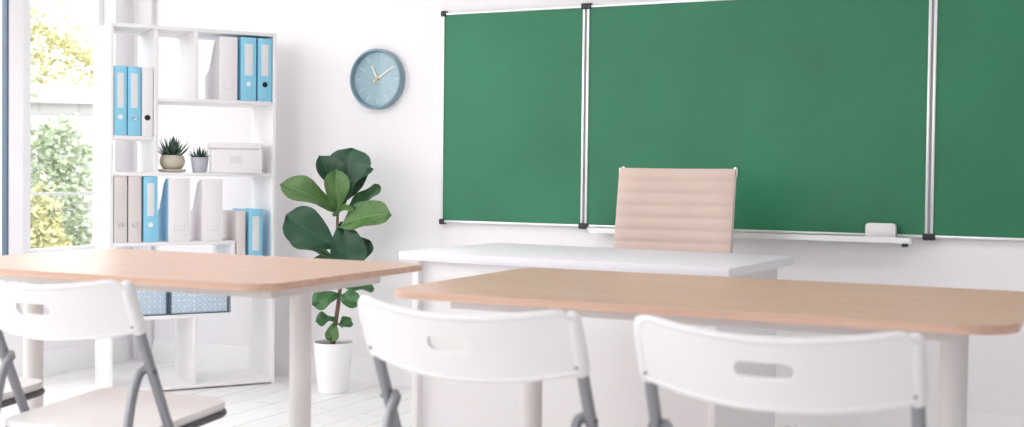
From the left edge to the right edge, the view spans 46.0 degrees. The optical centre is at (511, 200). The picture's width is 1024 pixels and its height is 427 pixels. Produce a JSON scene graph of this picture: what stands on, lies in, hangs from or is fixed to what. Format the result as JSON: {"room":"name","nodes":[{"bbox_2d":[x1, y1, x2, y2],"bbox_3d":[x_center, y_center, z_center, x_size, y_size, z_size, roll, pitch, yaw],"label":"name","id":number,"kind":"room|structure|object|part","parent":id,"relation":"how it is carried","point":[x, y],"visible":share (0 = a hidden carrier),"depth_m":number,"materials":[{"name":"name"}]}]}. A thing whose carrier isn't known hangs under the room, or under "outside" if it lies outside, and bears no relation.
{"room":"classroom","nodes":[
{"label":"classroom","id":0,"kind":"room"},
{"bbox_2d":[0,0,133,358],"bbox_3d":[-3.469,-0.488,3.391,0.120,2.750,6.600,1,2,26],"label":"wall","id":1,"kind":"structure","parent":0,"point":[117,11],"depth_m":5.67,"materials":[{"name":"white paint"}]},
{"bbox_2d":[2,0,8,281],"bbox_3d":[-2.661,-0.654,4.936,0.066,2.175,1.490,1,2,26],"label":"window","id":2,"kind":"structure","parent":1,"relation":"in","point":[5,3],"depth_m":5.61,"materials":[{"name":"glass"}]},
{"bbox_2d":[23,0,102,253],"bbox_3d":[-2.211,-0.736,5.964,0.148,2.050,0.594,1,2,26],"label":"window","id":3,"kind":"structure","parent":1,"relation":"in","point":[97,4],"depth_m":5.82,"materials":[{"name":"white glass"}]},
{"bbox_2d":[0,338,127,377],"bbox_3d":[-3.433,0.831,3.370,0.016,0.114,6.550,1,2,26],"label":"baseboard","id":4,"kind":"structure","parent":1,"relation":"attached to","point":[83,356],"depth_m":5.97,"materials":[{"name":"white paint"}]},
{"bbox_2d":[160,155,184,168],"bbox_3d":[-1.544,-0.173,5.485,0.112,0.068,0.112,0,2,-29],"label":"pot","id":5,"kind":"object","parent":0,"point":[166,161],"depth_m":5.44,"materials":[{"name":"beige ceramic"}]},
{"bbox_2d":[190,157,208,172],"bbox_3d":[-1.429,-0.164,5.522,0.082,0.070,0.082,0,2,-29],"label":"pot","id":6,"kind":"object","parent":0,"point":[199,164],"depth_m":5.49,"materials":[{"name":"grey ceramic"}]},
{"bbox_2d":[313,339,353,393],"bbox_3d":[-0.811,0.753,5.476,0.181,0.228,0.181,1,1,0],"label":"pot","id":7,"kind":"object","parent":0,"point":[333,357],"depth_m":5.41,"materials":[{"name":"white ceramic"}]},
{"bbox_2d":[0,359,801,426],"bbox_3d":[-0.175,1.021,1.836,7.464,0.120,7.000,1,2,26],"label":"floor","id":8,"kind":"structure","parent":0,"point":[266,404],"depth_m":5.30,"materials":[{"name":"white wood"}]},
{"bbox_2d":[1,377,44,407],"bbox_3d":[-1.440,0.533,2.951,0.462,0.783,0.442,1,1,24],"label":"folding chair","id":9,"kind":"object","parent":8,"relation":"on","point":[32,388],"visible":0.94,"depth_m":3.01,"materials":[{"name":"white plastic"}]},
{"bbox_2d":[0,279,226,426],"bbox_3d":[-0.925,0.544,2.720,0.462,0.783,0.442,1,2,26],"label":"folding chair","id":10,"kind":"object","parent":8,"relation":"on","point":[108,308],"visible":1,"depth_m":2.56,"materials":[{"name":"white plastic"}]},
{"bbox_3d":[-1.163,0.625,2.683,0.029,0.573,0.144,1,2,26],"label":"leg","id":11,"kind":"part","parent":10,"relation":"part of","materials":[{"name":"grey metal"}]},
{"bbox_3d":[-1.111,0.582,2.831,0.021,0.658,0.287,1,2,26],"label":"leg","id":12,"kind":"part","parent":10,"relation":"part of","materials":[{"name":"grey metal"}]},
{"bbox_3d":[-0.991,0.226,2.568,0.462,0.141,0.121,1,2,26],"label":"backrest","id":13,"kind":"part","parent":10,"relation":"part of","materials":[{"name":"white plastic"}]},
{"bbox_3d":[-0.903,0.487,2.764,0.388,0.042,0.330,1,2,26],"label":"seat","id":14,"kind":"part","parent":10,"relation":"part of","materials":[{"name":"white plastic"}]},
{"bbox_3d":[-0.809,0.633,2.513,0.029,0.573,0.144,1,2,26],"label":"leg","id":15,"kind":"part","parent":10,"relation":"part of","materials":[{"name":"grey metal"}]},
{"bbox_3d":[-0.724,0.590,2.645,0.021,0.658,0.287,1,2,26],"label":"leg","id":16,"kind":"part","parent":10,"relation":"part of","materials":[{"name":"grey metal"}]},
{"bbox_2d":[95,22,276,390],"bbox_3d":[-1.518,0.035,5.618,0.751,1.641,0.335,0,2,-29],"label":"bookshelf","id":17,"kind":"object","parent":8,"relation":"on","point":[263,113],"visible":0.7,"depth_m":5.55,"materials":[{"name":"white laminate"}]},
{"bbox_3d":[-1.838,0.036,5.439,0.016,1.641,0.335,0,2,-29],"label":"panel","id":18,"kind":"part","parent":17,"relation":"part of","materials":[{"name":"white laminate"}]},
{"bbox_2d":[113,176,126,242],"bbox_3d":[-1.790,0.034,5.434,0.056,0.294,0.279,0,2,-29],"label":"binder","id":19,"kind":"object","parent":17,"relation":"on","point":[119,182],"visible":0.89,"depth_m":5.31,"materials":[{"name":"paper"}]},
{"bbox_2d":[113,66,126,135],"bbox_3d":[-1.786,-0.444,5.422,0.053,0.305,0.278,0,2,-29],"label":"binder","id":20,"kind":"object","parent":17,"relation":"on","point":[120,72],"visible":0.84,"depth_m":5.30,"materials":[{"name":"paper"}]},
{"bbox_2d":[126,66,140,135],"bbox_3d":[-1.735,-0.444,5.450,0.055,0.305,0.279,0,2,-29],"label":"binder","id":21,"kind":"object","parent":17,"relation":"on","point":[133,73],"visible":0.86,"depth_m":5.33,"materials":[{"name":"paper"}]},
{"bbox_3d":[-1.752,-0.284,5.478,0.174,0.016,0.335,0,2,-29],"label":"shelf","id":22,"kind":"part","parent":17,"relation":"part of","materials":[{"name":"white laminate"}]},
{"bbox_2d":[127,176,140,242],"bbox_3d":[-1.736,0.034,5.464,0.056,0.294,0.279,0,2,-29],"label":"binder","id":23,"kind":"object","parent":17,"relation":"on","point":[133,182],"visible":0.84,"depth_m":5.34,"materials":[{"name":"paper"}]},
{"bbox_2d":[140,67,152,135],"bbox_3d":[-1.685,-0.444,5.479,0.047,0.305,0.278,0,2,-29],"label":"binder","id":24,"kind":"object","parent":17,"relation":"on","point":[146,72],"visible":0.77,"depth_m":5.36,"materials":[{"name":"cardboard"}]},
{"bbox_2d":[141,176,157,241],"bbox_3d":[-1.677,0.035,5.497,0.060,0.293,0.278,0,2,-29],"label":"binder","id":25,"kind":"object","parent":17,"relation":"on","point":[148,183],"visible":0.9,"depth_m":5.38,"materials":[{"name":"plastic"}]},
{"bbox_2d":[135,290,166,315],"bbox_3d":[-1.721,0.409,5.495,0.235,0.206,0.271,0,2,-29],"label":"patterned box","id":26,"kind":"object","parent":17,"relation":"on","point":[152,303],"visible":0.12,"depth_m":5.41,"materials":[{"name":"cardboard"}]},
{"bbox_3d":[-1.657,0.412,5.380,0.235,0.206,0.006,0,2,-29],"label":"dark trim","id":27,"kind":"part","parent":26,"relation":"part of","materials":[{"name":"cardboard"}]},
{"bbox_2d":[158,136,187,171],"bbox_3d":[-1.541,-0.215,5.488,0.147,0.171,0.168,0,2,-29],"label":"potted succulent","id":28,"kind":"object","parent":17,"relation":"on","point":[171,160],"visible":0.98,"depth_m":5.45,"materials":[{"name":"ceramic"}]},
{"bbox_2d":[157,178,189,241],"bbox_3d":[-1.560,0.038,5.549,0.095,0.287,0.252,0,2,-29],"label":"magazine file","id":29,"kind":"object","parent":17,"relation":"on","point":[173,214],"visible":0.96,"depth_m":5.45,"materials":[{"name":"paper"}]},
{"bbox_3d":[-1.595,0.189,5.580,0.545,0.016,0.335,0,2,-29],"label":"shelf","id":30,"kind":"part","parent":17,"relation":"part of","materials":[{"name":"white laminate"}]},
{"bbox_3d":[-1.606,0.519,5.583,0.529,0.016,0.335,0,2,-29],"label":"shelf","id":31,"kind":"part","parent":17,"relation":"part of","materials":[{"name":"white laminate"}]},
{"bbox_3d":[-1.527,0.839,5.638,0.719,0.016,0.335,0,2,-29],"label":"panel","id":32,"kind":"part","parent":17,"relation":"part of","materials":[{"name":"white laminate"}]},
{"bbox_3d":[-1.516,-0.123,5.615,0.719,0.016,0.335,0,2,-29],"label":"shelf","id":33,"kind":"part","parent":17,"relation":"part of","materials":[{"name":"white laminate"}]},
{"bbox_3d":[-1.509,-0.777,5.599,0.719,0.016,0.335,0,2,-29],"label":"panel","id":34,"kind":"part","parent":17,"relation":"part of","materials":[{"name":"white laminate"}]},
{"bbox_2d":[167,292,228,314],"bbox_3d":[-1.490,0.408,5.624,0.267,0.206,0.271,0,2,-29],"label":"patterned box","id":35,"kind":"object","parent":17,"relation":"on","point":[177,303],"visible":0.21,"depth_m":5.50,"materials":[{"name":"cardboard"}]},
{"bbox_2d":[188,148,209,172],"bbox_3d":[-1.427,-0.191,5.516,0.098,0.125,0.106,1,1,-4],"label":"potted succulent","id":36,"kind":"object","parent":17,"relation":"on","point":[199,162],"visible":1,"depth_m":5.49,"materials":[{"name":"grey ceramic"}]},
{"bbox_2d":[190,179,222,240],"bbox_3d":[-1.429,0.039,5.623,0.092,0.283,0.252,0,2,-29],"label":"magazine file","id":37,"kind":"object","parent":17,"relation":"on","point":[206,212],"visible":0.93,"depth_m":5.52,"materials":[{"name":"paper"}]},
{"bbox_3d":[-1.429,-0.459,5.653,0.529,0.016,0.335,0,2,-29],"label":"shelf","id":38,"kind":"part","parent":17,"relation":"part of","materials":[{"name":"white laminate"}]},
{"bbox_2d":[205,36,237,99],"bbox_3d":[-1.360,-0.610,5.642,0.083,0.288,0.252,0,2,-29],"label":"magazine file","id":39,"kind":"object","parent":17,"relation":"on","point":[221,77],"visible":0.92,"depth_m":5.54,"materials":[{"name":"cardboard"}]},
{"bbox_2d":[222,209,245,254],"bbox_3d":[-1.321,0.200,5.703,0.042,0.310,0.275,0,2,-29],"label":"binder","id":40,"kind":"object","parent":17,"relation":"on","point":[233,221],"visible":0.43,"depth_m":5.59,"materials":[{"name":"paper"}]},
{"bbox_2d":[207,142,261,172],"bbox_3d":[-1.303,-0.200,5.656,0.232,0.139,0.235,0,1,-18],"label":"storage box","id":41,"kind":"object","parent":17,"relation":"on","point":[224,157],"visible":1,"depth_m":5.55,"materials":[{"name":"cardboard"}]},
{"bbox_3d":[-1.302,-0.254,5.654,0.232,0.031,0.235,0,1,-18],"label":"lid","id":42,"kind":"part","parent":41,"relation":"part of","materials":[{"name":"white cardboard"}]},
{"bbox_2d":[237,37,255,100],"bbox_3d":[-1.284,-0.613,5.698,0.071,0.292,0.278,0,2,-29],"label":"binder","id":43,"kind":"object","parent":17,"relation":"on","point":[246,46],"visible":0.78,"depth_m":5.58,"materials":[{"name":"paper"}]},
{"bbox_2d":[232,208,262,255],"bbox_3d":[-1.259,0.196,5.736,0.064,0.318,0.276,0,2,-29],"label":"binder","id":44,"kind":"object","parent":17,"relation":"on","point":[254,217],"visible":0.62,"depth_m":5.62,"materials":[{"name":"plastic"}]},
{"bbox_3d":[-1.197,0.034,5.798,0.016,1.641,0.335,0,2,-29],"label":"panel","id":45,"kind":"part","parent":17,"relation":"part of","materials":[{"name":"white laminate"}]},
{"bbox_2d":[256,38,271,101],"bbox_3d":[-1.216,-0.613,5.736,0.064,0.292,0.278,0,2,-29],"label":"binder","id":46,"kind":"object","parent":17,"relation":"on","point":[263,46],"visible":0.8,"depth_m":5.62,"materials":[{"name":"cardboard"}]},
{"bbox_2d":[0,248,421,426],"bbox_3d":[-0.952,0.545,3.371,1.213,0.742,0.758,1,2,26],"label":"table","id":47,"kind":"object","parent":8,"relation":"on","point":[250,276],"visible":0.99,"depth_m":3.16,"materials":[{"name":"brown wood"}]},
{"bbox_3d":[-1.428,0.536,3.600,0.057,0.638,0.057,1,2,26],"label":"leg","id":48,"kind":"part","parent":47,"relation":"part of","materials":[{"name":"white metal"}]},
{"bbox_3d":[-1.046,0.212,3.189,1.028,0.036,0.030,1,2,26],"label":"rail","id":49,"kind":"part","parent":47,"relation":"part of","materials":[{"name":"white metal"}]},
{"bbox_3d":[-0.559,0.555,3.183,0.057,0.638,0.057,1,2,26],"label":"leg","id":50,"kind":"part","parent":47,"relation":"part of","materials":[{"name":"white metal"}]},
{"bbox_3d":[-0.516,0.218,3.197,0.080,0.036,0.442,1,2,26],"label":"rail","id":51,"kind":"part","parent":47,"relation":"part of","materials":[{"name":"white metal"}]},
{"bbox_3d":[-0.841,0.204,3.616,1.028,0.036,0.030,1,2,26],"label":"rail","id":52,"kind":"part","parent":47,"relation":"part of","materials":[{"name":"white metal"}]},
{"bbox_2d":[279,148,391,393],"bbox_3d":[-0.785,0.313,5.441,0.512,1.109,0.224,1,1,8],"label":"fiddle leaf fig","id":53,"kind":"object","parent":8,"relation":"on","point":[344,172],"visible":0.87,"depth_m":5.42,"materials":[{"name":"plant"}]},
{"bbox_2d":[358,295,597,426],"bbox_3d":[-0.014,0.565,2.272,0.462,0.783,0.442,1,2,30],"label":"folding chair","id":54,"kind":"object","parent":8,"relation":"on","point":[544,345],"visible":1,"depth_m":2.07,"materials":[{"name":"white plastic"}]},
{"bbox_3d":[-0.192,0.602,2.396,0.021,0.658,0.287,1,2,30],"label":"leg","id":55,"kind":"part","parent":54,"relation":"part of","materials":[{"name":"grey metal"}]},
{"bbox_3d":[-0.254,0.645,2.251,0.028,0.573,0.144,1,2,30],"label":"leg","id":56,"kind":"part","parent":54,"relation":"part of","materials":[{"name":"grey metal"}]},
{"bbox_3d":[-0.090,0.247,2.125,0.462,0.141,0.121,1,2,30],"label":"backrest","id":57,"kind":"part","parent":54,"relation":"part of","materials":[{"name":"white plastic"}]},
{"bbox_3d":[0.087,0.654,2.057,0.029,0.573,0.144,1,2,30],"label":"leg","id":58,"kind":"part","parent":54,"relation":"part of","materials":[{"name":"grey metal"}]},
{"bbox_3d":[0.181,0.611,2.183,0.022,0.658,0.287,1,2,30],"label":"leg","id":59,"kind":"part","parent":54,"relation":"part of","materials":[{"name":"grey metal"}]},
{"bbox_2d":[399,243,793,426],"bbox_3d":[0.268,0.543,3.899,1.115,0.746,0.620,1,2,30],"label":"desk","id":60,"kind":"object","parent":8,"relation":"on","point":[617,383],"visible":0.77,"depth_m":3.68,"materials":[{"name":"white laminate"}]},
{"bbox_3d":[-0.178,0.547,4.136,0.022,0.718,0.550,1,2,30],"label":"panel","id":61,"kind":"part","parent":60,"relation":"part of","materials":[{"name":"white laminate"}]},
{"bbox_3d":[0.141,0.555,3.676,0.989,0.706,0.018,1,2,30],"label":"panel","id":62,"kind":"part","parent":60,"relation":"part of","materials":[{"name":"white laminate"}]},
{"bbox_3d":[0.700,0.569,3.635,0.022,0.718,0.550,1,2,30],"label":"panel","id":63,"kind":"part","parent":60,"relation":"part of","materials":[{"name":"white laminate"}]},
{"bbox_2d":[614,167,738,252],"bbox_3d":[0.512,0.394,4.299,0.598,1.032,0.573,1,1,24],"label":"office chair","id":64,"kind":"object","parent":8,"relation":"on","point":[693,210],"visible":0.34,"depth_m":4.48,"materials":[{"name":"beige leather"}]},
{"bbox_2d":[395,268,1023,426],"bbox_3d":[0.463,0.576,2.767,1.308,0.740,0.765,1,2,26],"label":"table","id":65,"kind":"object","parent":8,"relation":"on","point":[948,316],"visible":0.98,"depth_m":2.57,"materials":[{"name":"brown wood"}]},
{"bbox_3d":[0.045,0.568,2.968,0.057,0.637,0.057,1,2,26],"label":"leg","id":66,"kind":"part","parent":65,"relation":"part of","materials":[{"name":"white metal"}]},
{"bbox_3d":[0.368,0.244,2.582,1.123,0.036,0.030,1,2,26],"label":"rail","id":67,"kind":"part","parent":65,"relation":"part of","materials":[{"name":"white metal"}]},
{"bbox_3d":[0.926,0.588,2.544,0.057,0.637,0.057,1,2,26],"label":"leg","id":68,"kind":"part","parent":65,"relation":"part of","materials":[{"name":"white metal"}]},
{"bbox_2d":[634,314,927,426],"bbox_3d":[0.471,0.576,2.033,0.462,0.783,0.442,1,2,27],"label":"folding chair","id":69,"kind":"object","parent":8,"relation":"on","point":[886,370],"visible":1,"depth_m":1.84,"materials":[{"name":"white plastic"}]},
{"bbox_3d":[0.287,0.613,2.148,0.022,0.658,0.287,1,2,27],"label":"leg","id":70,"kind":"part","parent":69,"relation":"part of","materials":[{"name":"grey metal"}]},
{"bbox_3d":[0.233,0.656,2.001,0.029,0.573,0.144,1,2,27],"label":"leg","id":71,"kind":"part","parent":69,"relation":"part of","materials":[{"name":"grey metal"}]},
{"bbox_3d":[0.671,0.622,1.954,0.021,0.658,0.287,1,2,27],"label":"leg","id":72,"kind":"part","parent":69,"relation":"part of","materials":[{"name":"grey metal"}]},
{"bbox_2d":[133,0,1023,416],"bbox_3d":[1.313,-0.470,4.866,7.464,2.750,0.200,1,2,26],"label":"wall","id":73,"kind":"structure","parent":0,"point":[319,42],"depth_m":5.67,"materials":[{"name":"white paint"}]},
{"bbox_2d":[136,0,154,359],"bbox_3d":[-1.905,-0.540,6.283,0.095,2.750,0.030,1,2,26],"label":"trim","id":74,"kind":"structure","parent":73,"relation":"attached to","point":[146,8],"depth_m":6.27,"materials":[{"name":"white wood"}]},
{"bbox_2d":[350,49,404,109],"bbox_3d":[-0.634,-0.571,5.665,0.284,0.284,0.042,1,2,26],"label":"wall clock","id":75,"kind":"object","parent":73,"relation":"attached to","point":[377,76],"visible":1,"depth_m":5.67,"materials":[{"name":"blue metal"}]},
{"bbox_2d":[152,339,1023,426],"bbox_3d":[1.281,0.850,4.786,6.998,0.114,0.016,1,2,26],"label":"baseboard","id":76,"kind":"structure","parent":73,"relation":"attached to","point":[208,355],"depth_m":5.65,"materials":[{"name":"white paint"}]},
{"bbox_2d":[439,0,1023,246],"bbox_3d":[0.942,-0.337,4.876,2.847,0.999,0.108,1,2,26],"label":"chalkboard","id":77,"kind":"object","parent":73,"relation":"attached to","point":[834,118],"visible":1,"depth_m":4.88,"materials":[{"name":"green ceramic"}]},
{"bbox_3d":[-0.001,-0.372,5.373,0.690,0.944,0.016,1,2,26],"label":"board panel","id":78,"kind":"part","parent":77,"relation":"part of","materials":[{"name":"green ceramic"}]},
{"bbox_3d":[-0.002,-0.372,5.372,0.702,0.956,0.023,1,2,26],"label":"panel frame","id":79,"kind":"part","parent":77,"relation":"part of","materials":[{"name":"metal"}]},
{"bbox_2d":[587,227,913,246],"bbox_3d":[0.934,0.144,4.889,1.320,0.037,0.108,1,2,26],"label":"chalk tray","id":80,"kind":"object","parent":77,"relation":"on","point":[793,233],"depth_m":4.76,"materials":[{"name":"metal"}]},
{"bbox_3d":[0.960,-0.350,4.912,1.400,0.944,0.016,1,2,26],"label":"board panel","id":81,"kind":"part","parent":77,"relation":"part of","materials":[{"name":"green ceramic"}]},
{"bbox_3d":[0.959,-0.350,4.910,1.412,0.956,0.023,1,2,26],"label":"panel frame","id":82,"kind":"part","parent":77,"relation":"part of","materials":[{"name":"metal"}]},
{"bbox_2d":[865,223,896,236],"bbox_3d":[1.421,0.119,4.645,0.112,0.066,0.046,1,2,26],"label":"eraser","id":83,"kind":"object","parent":77,"relation":"on","point":[871,229],"visible":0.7,"depth_m":4.62,"materials":[{"name":"grey fabric"}]},
{"bbox_3d":[1.920,-0.329,4.449,0.701,0.956,0.023,1,2,26],"label":"panel frame","id":84,"kind":"part","parent":77,"relation":"part of","materials":[{"name":"metal"}]},
{"bbox_3d":[1.920,-0.329,4.451,0.689,0.944,0.016,1,2,26],"label":"board panel","id":85,"kind":"part","parent":77,"relation":"part of","materials":[{"name":"green ceramic"}]},
{"label":"outside","id":86,"kind":"structure","parent":0,"visible":0},
{"bbox_3d":[-18.040,0.971,14.080,35.336,0.200,60.000,1,2,26],"label":"ground","id":87,"kind":"structure","parent":86,"visible":0},
{"bbox_2d":[31,45,42,126],"bbox_3d":[-5.358,-0.734,10.765,1.850,3.690,1.868,1,2,26],"label":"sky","id":88,"kind":"structure","parent":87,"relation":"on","point":[38,94],"depth_m":11.21,"materials":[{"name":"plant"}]},
{"bbox_2d":[30,174,76,248],"bbox_3d":[-3.421,0.559,8.832,0.526,1.516,0.528,0,1,-21],"label":"shrub","id":89,"kind":"object","parent":87,"relation":"on","point":[53,233],"visible":0.2,"depth_m":8.77,"materials":[{"name":"yellow plant"}]},
{"bbox_2d":[30,112,92,247],"bbox_3d":[-3.805,0.235,10.039,0.820,1.959,0.810,1,2,26],"label":"tree","id":90,"kind":"object","parent":87,"relation":"on","point":[58,163],"visible":0.37,"depth_m":9.91,"materials":[{"name":"green plant"}]},
{"bbox_2d":[30,84,92,196],"bbox_3d":[-4.696,-0.157,14.742,2.800,2.320,2.160,0,1,-18],"label":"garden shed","id":91,"kind":"object","parent":87,"relation":"on","point":[57,100],"visible":0.02,"depth_m":13.55,"materials":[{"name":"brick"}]},
{"bbox_2d":[30,197,92,244],"bbox_3d":[-3.899,0.531,11.232,1.880,1.130,0.200,0,1,-18],"label":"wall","id":92,"kind":"structure","parent":87,"relation":"on","point":[90,206],"depth_m":11.13,"materials":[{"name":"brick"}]},
{"bbox_2d":[31,0,92,85],"bbox_3d":[-7.274,-1.281,18.553,2.588,4.371,2.542,0,1,-23],"label":"tree","id":93,"kind":"object","parent":87,"relation":"on","point":[69,46],"visible":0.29,"depth_m":18.31,"materials":[{"name":"yellow plant"}]}
]}

